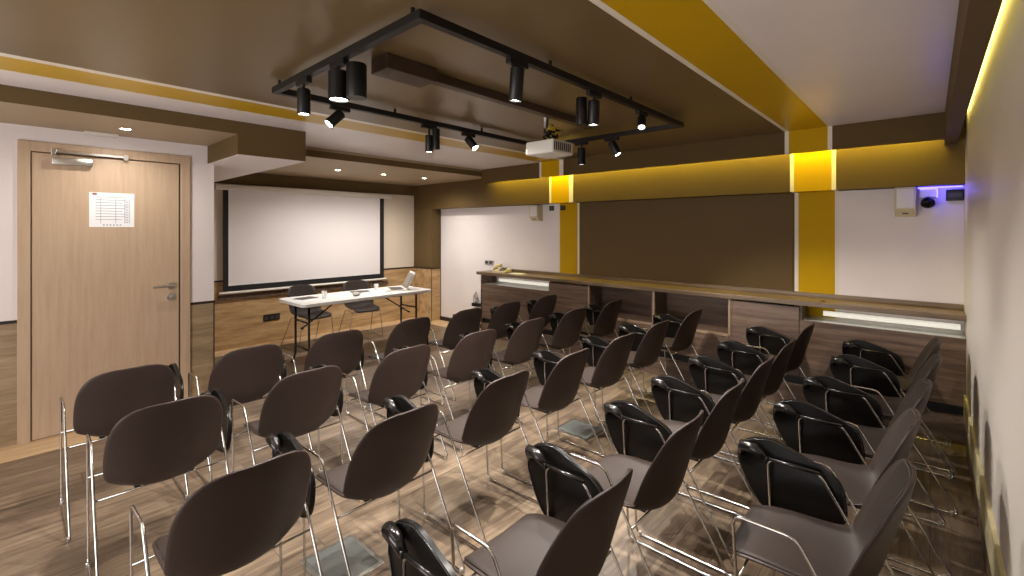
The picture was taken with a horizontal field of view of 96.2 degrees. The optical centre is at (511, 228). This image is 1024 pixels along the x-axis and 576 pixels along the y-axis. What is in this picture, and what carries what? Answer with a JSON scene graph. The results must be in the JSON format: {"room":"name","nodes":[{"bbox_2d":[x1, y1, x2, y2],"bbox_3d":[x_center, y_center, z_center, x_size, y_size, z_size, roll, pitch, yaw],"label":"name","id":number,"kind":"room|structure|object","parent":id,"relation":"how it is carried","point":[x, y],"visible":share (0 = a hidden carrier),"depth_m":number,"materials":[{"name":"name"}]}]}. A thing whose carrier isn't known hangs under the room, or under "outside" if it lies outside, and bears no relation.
{"room":"lecture hall","nodes":[
{"label":"lecture hall","id":0,"kind":"room"},
{"bbox_2d":[0,303,212,448],"bbox_3d":[-3.972,1.112,2.918,0.120,0.876,3.577,0,0,42],"label":"panelling","id":1,"kind":"object","parent":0,"point":[201,315],"visible":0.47,"depth_m":3.29,"materials":[{"name":"brown wood"}]},
{"bbox_2d":[0,122,213,321],"bbox_3d":[-3.972,-0.094,2.918,0.120,1.512,3.577,0,0,42],"label":"wall","id":2,"kind":"structure","parent":0,"point":[201,172],"depth_m":3.63,"materials":[{"name":"white paint"}]},
{"bbox_2d":[17,140,189,444],"bbox_3d":[-3.213,0.455,3.692,0.162,2.190,1.040,0,0,42],"label":"door","id":3,"kind":"structure","parent":2,"relation":"in","point":[92,302],"depth_m":3.58,"materials":[{"name":"brown wood"}]},
{"bbox_2d":[89,192,133,226],"bbox_3d":[-3.196,-0.152,3.674,0.002,0.272,0.274,0,0,42],"label":"paper notice","id":4,"kind":"object","parent":3,"relation":"attached to","point":[105,209],"visible":1,"depth_m":3.67,"materials":[{"name":"white paper"}]},
{"bbox_2d":[96,197,129,225],"bbox_3d":[-3.193,-0.141,3.676,0.001,0.226,0.207,0,0,42],"label":"print","id":5,"kind":"object","parent":4,"relation":"attached to","point":[110,211],"depth_m":3.68,"materials":[{"name":"grey paper"}]},
{"bbox_2d":[0,300,214,366],"bbox_3d":[-3.934,1.101,2.955,0.126,0.898,3.483,0,0,42],"label":"trim","id":6,"kind":"structure","parent":2,"relation":"attached to","point":[212,301],"depth_m":4.20,"materials":[{"name":"black wood"}]},
{"bbox_2d":[208,121,305,163],"bbox_3d":[-2.954,-0.721,4.702,2.624,0.259,0.534,0,0,42],"label":"ceiling beam","id":7,"kind":"structure","parent":2,"relation":"attached to","point":[251,139],"depth_m":3.81,"materials":[{"name":"brown paint"}]},
{"bbox_2d":[0,101,235,145],"bbox_3d":[-3.615,-0.800,2.627,0.800,0.100,3.426,0,0,42],"label":"ceiling","id":8,"kind":"structure","parent":0,"point":[11,113],"depth_m":3.33,"materials":[{"name":"beige paint"}]},
{"bbox_2d":[84,131,118,137],"bbox_3d":[-3.201,-0.738,3.585,0.040,0.025,0.200,0,0,42],"label":"air vent","id":9,"kind":"object","parent":8,"relation":"attached to","point":[85,132],"visible":1,"depth_m":3.57,"materials":[{"name":"white plastic"}]},
{"bbox_2d":[0,84,237,133],"bbox_3d":[-3.317,-0.800,2.356,0.006,0.100,3.426,0,0,42],"label":"trim","id":10,"kind":"structure","parent":8,"relation":"attached to","point":[10,94],"depth_m":3.06,"materials":[{"name":"brown paint"}]},
{"bbox_2d":[118,128,132,130],"bbox_3d":[-2.890,-0.747,3.437,0.088,0.006,0.088,0,0,42],"label":"recessed light","id":11,"kind":"object","parent":8,"relation":"in","point":[127,129],"visible":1,"depth_m":3.44,"materials":[{"name":"white plastic"}]},
{"bbox_2d":[214,173,413,280],"bbox_3d":[-2.833,-0.094,6.866,0.132,1.512,3.799,0,0,42],"label":"wall","id":12,"kind":"structure","parent":0,"point":[398,210],"depth_m":7.44,"materials":[{"name":"beige paint"}]},
{"bbox_2d":[209,154,304,181],"bbox_3d":[-2.955,-0.589,4.703,2.620,0.004,0.526,0,0,42],"label":"ceiling","id":13,"kind":"structure","parent":12,"relation":"attached to","point":[238,165],"depth_m":4.25,"materials":[{"name":"white paint"}]},
{"bbox_2d":[214,183,391,300],"bbox_3d":[-2.862,0.171,6.679,0.100,1.478,2.532,0,0,42],"label":"projection screen","id":14,"kind":"object","parent":12,"relation":"attached to","point":[277,237],"visible":0.96,"depth_m":6.46,"materials":[{"name":"white fabric"}]},
{"bbox_2d":[214,268,413,351],"bbox_3d":[-2.837,1.112,6.870,0.120,0.876,3.799,0,0,42],"label":"panelling","id":15,"kind":"object","parent":12,"relation":"attached to","point":[239,323],"visible":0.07,"depth_m":6.35,"materials":[{"name":"brown wood"}]},
{"bbox_2d":[263,313,279,320],"bbox_3d":[-3.286,1.204,6.276,0.014,0.085,0.206,0,0,42],"label":"wall socket","id":16,"kind":"object","parent":15,"relation":"attached to","point":[276,316],"visible":1,"depth_m":6.27,"materials":[{"name":"black plastic"}]},
{"bbox_2d":[214,266,440,320],"bbox_3d":[-2.687,1.101,6.666,0.618,0.898,3.699,0,0,42],"label":"trim","id":17,"kind":"structure","parent":12,"relation":"attached to","point":[412,266],"depth_m":7.68,"materials":[{"name":"black wood"}]},
{"bbox_2d":[258,146,481,185],"bbox_3d":[-2.021,-0.800,6.258,1.911,0.100,3.025,0,0,42],"label":"ceiling","id":18,"kind":"structure","parent":0,"point":[315,167],"depth_m":6.10,"materials":[{"name":"beige paint"}]},
{"bbox_2d":[306,149,481,176],"bbox_3d":[-1.381,-0.785,5.537,0.006,0.070,2.819,0,0,42],"label":"trim","id":19,"kind":"structure","parent":18,"relation":"attached to","point":[311,153],"depth_m":5.42,"materials":[{"name":"brown paint"}]},
{"bbox_2d":[414,209,439,267],"bbox_3d":[-1.431,0.165,7.963,0.492,1.002,0.291,0,0,42],"label":"wall pier","id":20,"kind":"object","parent":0,"point":[426,221],"visible":0.86,"depth_m":7.80,"materials":[{"name":"brown paint"}]},
{"bbox_2d":[414,268,439,320],"bbox_3d":[-1.431,1.112,7.963,0.492,0.876,0.291,0,0,42],"label":"panelling","id":21,"kind":"object","parent":20,"relation":"attached to","point":[422,277],"visible":0.57,"depth_m":7.80,"materials":[{"name":"brown wood"}]},
{"bbox_2d":[0,0,958,169],"bbox_3d":[-1.458,-0.900,3.200,7.057,0.100,7.376,0,0,42],"label":"ceiling","id":22,"kind":"structure","parent":0,"point":[723,69],"depth_m":2.32,"materials":[{"name":"paint"}]},
{"bbox_2d":[272,7,683,145],"bbox_3d":[-0.032,-0.818,3.103,1.416,0.065,2.486,0,0,42],"label":"ceiling track","id":23,"kind":"object","parent":22,"relation":"attached to","point":[419,16],"visible":0.83,"depth_m":2.36,"materials":[{"name":"black metal"}]},
{"bbox_2d":[296,76,311,115],"bbox_3d":[-1.092,-0.693,2.411,0.130,0.185,0.066,0,0,42],"label":"track spotlight","id":24,"kind":"object","parent":23,"relation":"hanging from","point":[303,94],"visible":1,"depth_m":2.38,"materials":[{"name":"black metal"}]},
{"bbox_2d":[324,104,349,127],"bbox_3d":[-1.115,-0.712,2.938,0.162,0.146,0.066,0,0,-43],"label":"track spotlight","id":25,"kind":"object","parent":23,"relation":"hanging from","point":[338,115],"visible":1,"depth_m":2.91,"materials":[{"name":"black metal"}]},
{"bbox_2d":[328,58,366,102],"bbox_3d":[-0.771,-0.693,2.137,0.220,0.184,0.097,0,0,25],"label":"track spotlight","id":26,"kind":"object","parent":23,"relation":"hanging from","point":[350,83],"visible":1,"depth_m":2.11,"materials":[{"name":"black metal"}]},
{"bbox_2d":[421,124,439,152],"bbox_3d":[-0.610,-0.682,3.460,0.104,0.205,0.130,0,0,42],"label":"track spotlight","id":27,"kind":"object","parent":23,"relation":"hanging from","point":[432,142],"visible":1,"depth_m":3.45,"materials":[{"name":"black metal"}]},
{"bbox_2d":[461,132,478,150],"bbox_3d":[-0.334,-0.711,3.749,0.123,0.149,0.130,0,0,42],"label":"track spotlight","id":28,"kind":"object","parent":23,"relation":"hanging from","point":[469,140],"visible":1,"depth_m":3.73,"materials":[{"name":"black metal"}]},
{"bbox_2d":[506,56,528,101],"bbox_3d":[0.019,-0.690,2.145,0.085,0.190,0.130,0,0,42],"label":"track spotlight","id":29,"kind":"object","parent":23,"relation":"hanging from","point":[516,84],"visible":1,"depth_m":2.12,"materials":[{"name":"black metal"}]},
{"bbox_2d":[575,141,587,164],"bbox_3d":[0.629,-0.682,4.157,0.130,0.205,0.072,0,0,42],"label":"track spotlight","id":30,"kind":"object","parent":23,"relation":"hanging from","point":[581,150],"visible":1,"depth_m":4.13,"materials":[{"name":"black metal"}]},
{"bbox_2d":[576,89,601,125],"bbox_3d":[0.445,-0.689,2.649,0.129,0.192,0.130,0,0,42],"label":"track spotlight","id":31,"kind":"object","parent":23,"relation":"hanging from","point":[581,102],"visible":1,"depth_m":2.62,"materials":[{"name":"black metal"}]},
{"bbox_2d":[605,136,621,156],"bbox_3d":[0.866,-0.702,3.945,0.148,0.165,0.066,0,0,30],"label":"track spotlight","id":32,"kind":"object","parent":23,"relation":"hanging from","point":[612,144],"visible":1,"depth_m":3.92,"materials":[{"name":"black metal"}]},
{"bbox_2d":[635,109,647,130],"bbox_3d":[0.868,-0.717,3.059,0.066,0.136,0.139,0,0,29],"label":"track spotlight","id":33,"kind":"object","parent":23,"relation":"hanging from","point":[641,120],"visible":1,"depth_m":3.02,"materials":[{"name":"black metal"}]},
{"bbox_2d":[371,52,593,129],"bbox_3d":[-0.007,-0.812,2.966,0.150,0.075,1.920,0,0,42],"label":"duct","id":34,"kind":"object","parent":22,"relation":"attached to","point":[390,66],"visible":0.94,"depth_m":2.51,"materials":[{"name":"brown"}]},
{"bbox_2d":[526,116,571,158],"bbox_3d":[0.274,-0.749,3.460,0.285,0.398,0.250,0,0,42],"label":"projector","id":35,"kind":"object","parent":22,"relation":"attached to","point":[550,147],"visible":0.98,"depth_m":3.40,"materials":[{"name":"white plastic"}]},
{"bbox_2d":[554,141,570,152],"bbox_3d":[0.369,-0.600,3.355,0.004,0.060,0.202,0,0,42],"label":"vent","id":36,"kind":"object","parent":35,"relation":"attached to","point":[559,146],"depth_m":3.35,"materials":[{"name":"grey plastic"}]},
{"bbox_2d":[0,324,986,575],"bbox_3d":[-1.458,1.600,3.200,7.057,0.100,7.376,0,0,42],"label":"floor","id":37,"kind":"structure","parent":0,"point":[33,536],"depth_m":2.58,"materials":[{"name":"brown wood"}]},
{"bbox_2d":[0,431,107,463],"bbox_3d":[-3.783,1.548,2.814,0.300,0.004,3.477,0,0,42],"label":"trim","id":38,"kind":"structure","parent":37,"relation":"on","point":[14,452],"depth_m":3.27,"materials":[{"name":"brown wood"}]},
{"bbox_2d":[59,363,188,541],"bbox_3d":[-2.238,1.151,2.674,0.641,0.799,0.548,0,0,42],"label":"chair","id":39,"kind":"object","parent":37,"relation":"on","point":[106,398],"visible":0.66,"depth_m":2.48,"materials":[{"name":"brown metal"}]},
{"bbox_2d":[86,388,231,575],"bbox_3d":[-1.651,1.151,2.196,0.641,0.799,0.548,0,0,43],"label":"chair","id":40,"kind":"object","parent":37,"relation":"on","point":[153,444],"visible":0.98,"depth_m":2.03,"materials":[{"name":"black plastic"}]},
{"bbox_2d":[129,431,322,575],"bbox_3d":[-0.992,1.151,1.656,0.641,0.799,0.548,0,0,41],"label":"chair","id":41,"kind":"object","parent":37,"relation":"on","point":[237,517],"visible":1,"depth_m":1.48,"materials":[{"name":"black plastic"}]},
{"bbox_2d":[188,344,286,482],"bbox_3d":[-1.827,1.151,3.124,0.641,0.799,0.548,0,0,42],"label":"chair","id":42,"kind":"object","parent":37,"relation":"on","point":[244,375],"visible":0.78,"depth_m":2.95,"materials":[{"name":"black plastic"}]},
{"bbox_2d":[231,364,359,501],"bbox_3d":[-1.245,1.151,2.643,0.641,0.799,0.548,0,0,41],"label":"chair","id":43,"kind":"object","parent":37,"relation":"on","point":[299,403],"visible":0.9,"depth_m":2.47,"materials":[{"name":"black plastic"}]},
{"bbox_2d":[279,284,333,352],"bbox_3d":[-2.680,1.151,6.059,0.556,0.799,0.509,0,0,37],"label":"chair","id":44,"kind":"object","parent":37,"relation":"on","point":[304,289],"visible":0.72,"depth_m":6.11,"materials":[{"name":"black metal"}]},
{"bbox_2d":[215,318,413,356],"bbox_3d":[-2.795,1.548,6.635,0.260,0.004,3.508,0,0,42],"label":"trim","id":45,"kind":"structure","parent":37,"relation":"on","point":[305,338],"depth_m":6.55,"materials":[{"name":"brown wood"}]},
{"bbox_2d":[283,330,375,453],"bbox_3d":[-1.418,1.151,3.567,0.641,0.799,0.548,0,0,44],"label":"chair","id":46,"kind":"object","parent":37,"relation":"on","point":[344,350],"visible":0.64,"depth_m":3.40,"materials":[{"name":"black plastic"}]},
{"bbox_2d":[300,534,383,575],"bbox_3d":[-0.789,1.546,2.135,0.300,0.008,0.260,0,0,42],"label":"box","id":47,"kind":"object","parent":37,"relation":"on","point":[361,560],"visible":0.88,"depth_m":2.14,"materials":[{"name":"silver metal"}]},
{"bbox_2d":[279,285,430,362],"bbox_3d":[-1.900,1.180,5.753,0.690,0.740,1.720,0,0,42],"label":"folding table","id":48,"kind":"object","parent":37,"relation":"on","point":[334,298],"visible":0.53,"depth_m":5.43,"materials":[{"name":"white plastic"}]},
{"bbox_2d":[293,296,318,299],"bbox_3d":[-2.393,0.805,5.336,0.166,0.010,0.226,0,0,25],"label":"notebook","id":49,"kind":"object","parent":48,"relation":"on","point":[307,297],"visible":1,"depth_m":5.29,"materials":[{"name":"white paper"}]},
{"bbox_2d":[291,299,322,302],"bbox_3d":[-2.315,0.809,5.184,0.200,0.002,0.280,0,0,28],"label":"paper sheet","id":50,"kind":"object","parent":48,"relation":"on","point":[308,300],"visible":1,"depth_m":5.19,"materials":[{"name":"white paper"}]},
{"bbox_2d":[350,290,370,292],"bbox_3d":[-1.954,0.805,5.910,0.226,0.010,0.166,0,0,-36],"label":"notebook","id":51,"kind":"object","parent":48,"relation":"on","point":[361,291],"visible":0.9,"depth_m":5.88,"materials":[{"name":"white paper"}]},
{"bbox_2d":[361,288,382,290],"bbox_3d":[-1.878,0.809,6.112,0.280,0.002,0.200,0,0,-33],"label":"paper sheet","id":52,"kind":"object","parent":48,"relation":"on","point":[375,289],"visible":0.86,"depth_m":6.14,"materials":[{"name":"white paper"}]},
{"bbox_2d":[382,271,414,291],"bbox_3d":[-1.521,0.693,6.156,0.393,0.235,0.340,0,0,-24],"label":"laptop","id":53,"kind":"object","parent":48,"relation":"on","point":[410,276],"visible":1,"depth_m":6.12,"materials":[{"name":"white plastic"}]},
{"bbox_2d":[338,280,382,336],"bbox_3d":[-2.165,1.151,6.584,0.509,0.799,0.556,0,0,-39],"label":"chair","id":54,"kind":"object","parent":37,"relation":"on","point":[368,305],"visible":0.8,"depth_m":6.66,"materials":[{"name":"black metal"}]},
{"bbox_2d":[302,395,465,575],"bbox_3d":[-0.599,1.151,2.089,0.641,0.799,0.548,0,0,41],"label":"chair","id":55,"kind":"object","parent":37,"relation":"on","point":[393,451],"visible":0.99,"depth_m":1.91,"materials":[{"name":"black plastic"}]},
{"bbox_2d":[340,344,447,464],"bbox_3d":[-0.818,1.151,3.116,0.641,0.799,0.548,0,0,41],"label":"chair","id":56,"kind":"object","parent":37,"relation":"on","point":[403,371],"visible":0.94,"depth_m":2.93,"materials":[{"name":"black plastic"}]},
{"bbox_2d":[362,317,443,418],"bbox_3d":[-0.983,1.151,4.061,0.641,0.799,0.548,0,0,41],"label":"chair","id":57,"kind":"object","parent":37,"relation":"on","point":[410,332],"visible":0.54,"depth_m":3.88,"materials":[{"name":"black plastic"}]},
{"bbox_2d":[381,518,456,575],"bbox_3d":[-0.323,1.151,1.040,0.641,0.799,0.548,0,0,43],"label":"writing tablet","id":58,"kind":"object","parent":37,"relation":"on","point":[411,551],"visible":1,"depth_m":1.34,"materials":[{"name":"black"}]},
{"bbox_2d":[423,308,481,401],"bbox_3d":[-0.557,1.151,4.524,0.641,0.799,0.548,0,0,43],"label":"chair","id":59,"kind":"object","parent":37,"relation":"on","point":[468,320],"visible":0.68,"depth_m":4.31,"materials":[{"name":"black plastic"}]},
{"bbox_2d":[420,329,511,452],"bbox_3d":[-0.385,1.151,3.587,0.641,0.799,0.548,0,0,44],"label":"chair","id":60,"kind":"object","parent":37,"relation":"on","point":[474,351],"visible":0.81,"depth_m":3.39,"materials":[{"name":"black plastic"}]},
{"bbox_2d":[421,368,537,549],"bbox_3d":[-0.171,1.151,2.567,0.641,0.799,0.548,0,0,41],"label":"chair","id":61,"kind":"object","parent":37,"relation":"on","point":[495,410],"visible":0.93,"depth_m":2.39,"materials":[{"name":"black plastic"}]},
{"bbox_2d":[479,301,531,374],"bbox_3d":[-0.174,1.151,4.928,0.641,0.799,0.548,0,0,42],"label":"chair","id":62,"kind":"object","parent":37,"relation":"on","point":[508,312],"visible":0.6,"depth_m":4.73,"materials":[{"name":"black plastic"}]},
{"bbox_2d":[492,318,544,423],"bbox_3d":[0.021,1.151,4.033,0.641,0.799,0.548,0,0,42],"label":"chair","id":63,"kind":"object","parent":37,"relation":"on","point":[524,338],"visible":0.87,"depth_m":3.84,"materials":[{"name":"black plastic"}]},
{"bbox_2d":[507,294,565,368],"bbox_3d":[0.261,1.151,5.411,0.641,0.799,0.548,0,0,42],"label":"chair","id":64,"kind":"object","parent":37,"relation":"on","point":[541,308],"visible":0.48,"depth_m":5.22,"materials":[{"name":"black plastic"}]},
{"bbox_2d":[451,442,632,575],"bbox_3d":[0.132,1.151,1.544,0.641,0.799,0.548,0,0,43],"label":"chair","id":65,"kind":"object","parent":37,"relation":"on","point":[574,534],"visible":1,"depth_m":1.56,"materials":[{"name":"black plastic"}]},
{"bbox_2d":[500,348,605,484],"bbox_3d":[0.239,1.151,3.017,0.641,0.799,0.548,0,0,41],"label":"chair","id":66,"kind":"object","parent":37,"relation":"on","point":[559,378],"visible":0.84,"depth_m":2.86,"materials":[{"name":"black plastic"}]},
{"bbox_2d":[527,308,586,388],"bbox_3d":[0.465,1.151,4.532,0.641,0.799,0.548,0,0,44],"label":"chair","id":67,"kind":"object","parent":37,"relation":"on","point":[566,328],"visible":0.84,"depth_m":4.35,"materials":[{"name":"black plastic"}]},
{"bbox_2d":[554,418,603,440],"bbox_3d":[0.524,1.546,3.550,0.300,0.008,0.260,0,0,42],"label":"box","id":68,"kind":"object","parent":37,"relation":"on","point":[582,430],"visible":0.97,"depth_m":3.53,"materials":[{"name":"silver metal"}]},
{"bbox_2d":[557,333,638,456],"bbox_3d":[0.650,1.151,3.457,0.641,0.799,0.548,0,0,44],"label":"chair","id":69,"kind":"object","parent":37,"relation":"on","point":[607,361],"visible":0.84,"depth_m":3.28,"materials":[{"name":"black plastic"}]},
{"bbox_2d":[569,299,633,370],"bbox_3d":[0.938,1.151,5.039,0.641,0.799,0.548,0,0,42],"label":"chair","id":70,"kind":"object","parent":37,"relation":"on","point":[602,321],"visible":0.88,"depth_m":4.87,"materials":[{"name":"black plastic"}]},
{"bbox_2d":[601,320,669,415],"bbox_3d":[1.070,1.151,3.938,0.641,0.799,0.548,0,0,43],"label":"chair","id":71,"kind":"object","parent":37,"relation":"on","point":[647,345],"visible":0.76,"depth_m":3.76,"materials":[{"name":"black plastic"}]},
{"bbox_2d":[568,400,728,575],"bbox_3d":[0.558,1.151,2.017,0.641,0.799,0.548,0,0,42],"label":"chair","id":72,"kind":"object","parent":37,"relation":"on","point":[658,457],"visible":0.91,"depth_m":2.07,"materials":[{"name":"black plastic"}]},
{"bbox_2d":[642,309,701,392],"bbox_3d":[1.562,1.151,4.460,0.641,0.799,0.548,0,0,42],"label":"chair","id":73,"kind":"object","parent":37,"relation":"on","point":[679,336],"visible":0.77,"depth_m":4.30,"materials":[{"name":"black plastic"}]},
{"bbox_2d":[634,375,757,575],"bbox_3d":[0.934,1.151,2.426,0.641,0.799,0.548,0,0,41],"label":"chair","id":74,"kind":"object","parent":37,"relation":"on","point":[678,402],"visible":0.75,"depth_m":2.47,"materials":[{"name":"black plastic"}]},
{"bbox_2d":[476,268,965,443],"bbox_3d":[1.482,1.067,5.145,5.115,0.967,0.339,0,0,42],"label":"counter","id":75,"kind":"object","parent":37,"relation":"on","point":[724,315],"visible":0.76,"depth_m":4.18,"materials":[{"name":"brown wood"}]},
{"bbox_2d":[483,282,548,290],"bbox_3d":[0.127,0.805,6.407,1.230,0.020,0.294,0,0,42],"label":"shelf","id":76,"kind":"object","parent":75,"relation":"attached to","point":[492,285],"depth_m":6.38,"materials":[{"name":"white"}]},
{"bbox_2d":[499,278,548,285],"bbox_3d":[0.187,0.750,6.451,1.000,0.044,0.044,0,0,42],"label":"lamp","id":77,"kind":"object","parent":75,"relation":"on","point":[500,279],"depth_m":6.47,"materials":[{"name":"white"}]},
{"bbox_2d":[476,270,965,320],"bbox_3d":[1.482,0.644,5.145,5.115,0.042,0.339,0,0,42],"label":"countertop","id":78,"kind":"structure","parent":75,"relation":"on","point":[895,309],"depth_m":4.24,"materials":[{"name":"brown wood"}]},
{"bbox_2d":[492,264,511,272],"bbox_3d":[-0.147,0.564,6.604,0.220,0.117,0.201,0,0,37],"label":"telephone","id":79,"kind":"object","parent":78,"relation":"on","point":[499,270],"visible":1,"depth_m":6.58,"materials":[{"name":"beige plastic"}]},
{"bbox_2d":[803,315,965,338],"bbox_3d":[3.007,0.805,3.789,1.035,0.020,0.294,0,0,42],"label":"shelf","id":80,"kind":"object","parent":75,"relation":"attached to","point":[902,331],"depth_m":3.71,"materials":[{"name":"white"}]},
{"bbox_2d":[823,311,960,329],"bbox_3d":[3.101,0.750,3.803,0.875,0.044,0.044,0,0,42],"label":"lamp","id":81,"kind":"object","parent":75,"relation":"on","point":[825,313],"depth_m":3.78,"materials":[{"name":"white"}]},
{"bbox_2d":[683,355,773,508],"bbox_3d":[1.332,1.151,2.861,0.641,0.799,0.548,0,0,41],"label":"chair","id":82,"kind":"object","parent":37,"relation":"on","point":[712,376],"visible":0.68,"depth_m":3.03,"materials":[{"name":"black plastic"}]},
{"bbox_2d":[717,338,795,456],"bbox_3d":[1.724,1.151,3.288,0.641,0.799,0.548,0,0,41],"label":"chair","id":83,"kind":"object","parent":37,"relation":"on","point":[737,355],"visible":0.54,"depth_m":3.48,"materials":[{"name":"black plastic"}]},
{"bbox_2d":[746,322,814,425],"bbox_3d":[2.215,1.151,3.831,0.641,0.799,0.548,0,0,43],"label":"chair","id":84,"kind":"object","parent":37,"relation":"on","point":[764,340],"visible":0.6,"depth_m":4.03,"materials":[{"name":"black plastic"}]},
{"bbox_2d":[726,437,916,575],"bbox_3d":[1.058,1.151,1.598,0.641,0.799,0.548,0,0,41],"label":"chair","id":85,"kind":"object","parent":37,"relation":"on","point":[799,528],"visible":1,"depth_m":1.66,"materials":[{"name":"black plastic"}]},
{"bbox_2d":[773,399,935,575],"bbox_3d":[1.458,1.151,2.030,0.641,0.799,0.548,0,0,41],"label":"chair","id":86,"kind":"object","parent":37,"relation":"on","point":[824,438],"visible":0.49,"depth_m":2.19,"materials":[{"name":"black plastic"}]},
{"bbox_2d":[802,375,951,575],"bbox_3d":[1.861,1.151,2.421,0.641,0.799,0.548,0,0,41],"label":"chair","id":87,"kind":"object","parent":37,"relation":"on","point":[861,410],"visible":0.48,"depth_m":2.60,"materials":[{"name":"black"}]},
{"bbox_2d":[830,354,958,515],"bbox_3d":[2.342,1.151,2.883,0.641,0.799,0.548,0,0,42],"label":"chair","id":88,"kind":"object","parent":37,"relation":"on","point":[879,382],"visible":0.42,"depth_m":3.06,"materials":[{"name":"black"}]},
{"bbox_2d":[842,337,955,472],"bbox_3d":[2.741,1.151,3.315,0.641,0.799,0.548,0,0,42],"label":"chair","id":89,"kind":"object","parent":37,"relation":"on","point":[871,352],"visible":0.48,"depth_m":3.47,"materials":[{"name":"black plastic"}]},
{"bbox_2d":[441,186,963,373],"bbox_3d":[1.207,0.350,5.694,6.465,2.400,0.100,0,0,42],"label":"wall","id":90,"kind":"structure","parent":0,"point":[852,243],"depth_m":4.14,"materials":[{"name":"white paint"}]},
{"bbox_2d":[431,320,480,330],"bbox_3d":[-0.961,1.548,7.381,1.450,0.004,0.320,0,0,42],"label":"trim","id":91,"kind":"structure","parent":90,"relation":"attached to","point":[442,323],"depth_m":7.52,"materials":[{"name":"brown wood"}]},
{"bbox_2d":[440,209,480,327],"bbox_3d":[-0.772,0.607,7.417,1.218,1.886,0.012,0,0,42],"label":"trim","id":92,"kind":"structure","parent":90,"relation":"attached to","point":[443,318],"depth_m":7.83,"materials":[{"name":"brown wood"}]},
{"bbox_2d":[472,292,480,306],"bbox_3d":[-0.559,1.095,7.191,0.160,0.230,0.060,0,0,42],"label":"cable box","id":93,"kind":"object","parent":90,"relation":"attached to","point":[476,304],"visible":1,"depth_m":7.17,"materials":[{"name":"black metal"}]},
{"bbox_2d":[485,260,492,264],"bbox_3d":[-0.354,0.510,7.030,0.180,0.065,0.014,0,0,42],"label":"wall switch","id":94,"kind":"object","parent":90,"relation":"attached to","point":[490,262],"visible":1,"depth_m":7.01,"materials":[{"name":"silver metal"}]},
{"bbox_2d":[529,206,542,220],"bbox_3d":[0.329,-0.215,6.340,0.150,0.210,0.124,0,0,42],"label":"loudspeaker","id":95,"kind":"object","parent":90,"relation":"attached to","point":[535,212],"visible":1,"depth_m":6.29,"materials":[{"name":"beige plastic"}]},
{"bbox_2d":[530,206,536,215],"bbox_3d":[0.289,-0.240,6.296,0.120,0.134,0.004,0,0,42],"label":"grille","id":96,"kind":"object","parent":95,"relation":"attached to","point":[533,209],"depth_m":6.29,"materials":[{"name":"white plastic"}]},
{"bbox_2d":[579,193,791,290],"bbox_3d":[1.755,0.157,5.126,2.388,0.986,0.004,0,0,42],"label":"wall panel","id":97,"kind":"object","parent":90,"relation":"attached to","point":[745,240],"depth_m":4.94,"materials":[{"name":"brown paint"}]},
{"bbox_2d":[414,120,964,209],"bbox_3d":[0.890,-0.593,5.785,6.857,0.514,0.191,0,0,42],"label":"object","id":98,"kind":"structure","parent":90,"relation":"attached to","point":[933,163],"depth_m":4.46,"materials":[{"name":"paint"}]},
{"bbox_2d":[482,112,944,182],"bbox_3d":[1.362,-0.752,4.969,4.831,0.195,0.030,0,0,42],"label":"ceiling beam","id":99,"kind":"structure","parent":90,"relation":"attached to","point":[926,127],"depth_m":4.19,"materials":[{"name":"paint"}]},
{"bbox_2d":[895,187,915,216],"bbox_3d":[3.194,-0.217,3.731,0.130,0.235,0.134,0,0,42],"label":"loudspeaker","id":100,"kind":"object","parent":90,"relation":"attached to","point":[905,197],"visible":1,"depth_m":3.69,"materials":[{"name":"beige plastic"}]},
{"bbox_2d":[897,189,913,207],"bbox_3d":[3.150,-0.246,3.683,0.104,0.150,0.004,0,0,42],"label":"grille","id":101,"kind":"object","parent":100,"relation":"attached to","point":[905,197],"depth_m":3.68,"materials":[{"name":"white plastic"}]},
{"bbox_2d":[919,188,937,207],"bbox_3d":[3.296,-0.247,3.635,0.110,0.166,0.138,0,0,42],"label":"security camera","id":102,"kind":"object","parent":90,"relation":"attached to","point":[927,194],"visible":1,"depth_m":3.63,"materials":[{"name":"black plastic"}]},
{"bbox_2d":[918,185,962,188],"bbox_3d":[3.361,-0.329,3.609,0.260,0.010,0.010,0,0,42],"label":"light strip","id":103,"kind":"object","parent":90,"relation":"attached to","point":[960,185],"visible":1,"depth_m":3.60,"materials":[{"name":"blue"}]},
{"bbox_2d":[946,189,963,200],"bbox_3d":[3.433,-0.263,3.562,0.100,0.085,0.063,0,0,42],"label":"signal box","id":104,"kind":"object","parent":90,"relation":"attached to","point":[956,194],"visible":1,"depth_m":3.54,"materials":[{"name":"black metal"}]},
{"bbox_2d":[964,0,1023,575],"bbox_3d":[1.116,0.350,0.861,0.100,2.400,7.376,0,0,42],"label":"wall","id":105,"kind":"structure","parent":0,"point":[994,119],"depth_m":1.80,"materials":[{"name":"paint"}]},
{"bbox_2d":[944,0,1002,144],"bbox_3d":[0.956,-0.745,0.878,0.070,0.210,6.985,0,0,42],"label":"ceiling beam","id":106,"kind":"structure","parent":105,"relation":"attached to","point":[976,19],"depth_m":1.76,"materials":[{"name":"brown paint"}]},
{"bbox_2d":[966,435,991,575],"bbox_3d":[0.943,1.465,0.751,0.008,0.170,6.779,0,0,42],"label":"baseboard","id":107,"kind":"structure","parent":105,"relation":"attached to","point":[983,542],"depth_m":2.40,"materials":[{"name":"brown wood"}]},
{"bbox_2d":[964,395,1005,575],"bbox_3d":[0.974,1.290,0.790,0.014,0.180,6.879,0,0,42],"label":"trim","id":108,"kind":"structure","parent":105,"relation":"attached to","point":[996,562],"depth_m":2.10,"materials":[{"name":"beige"}]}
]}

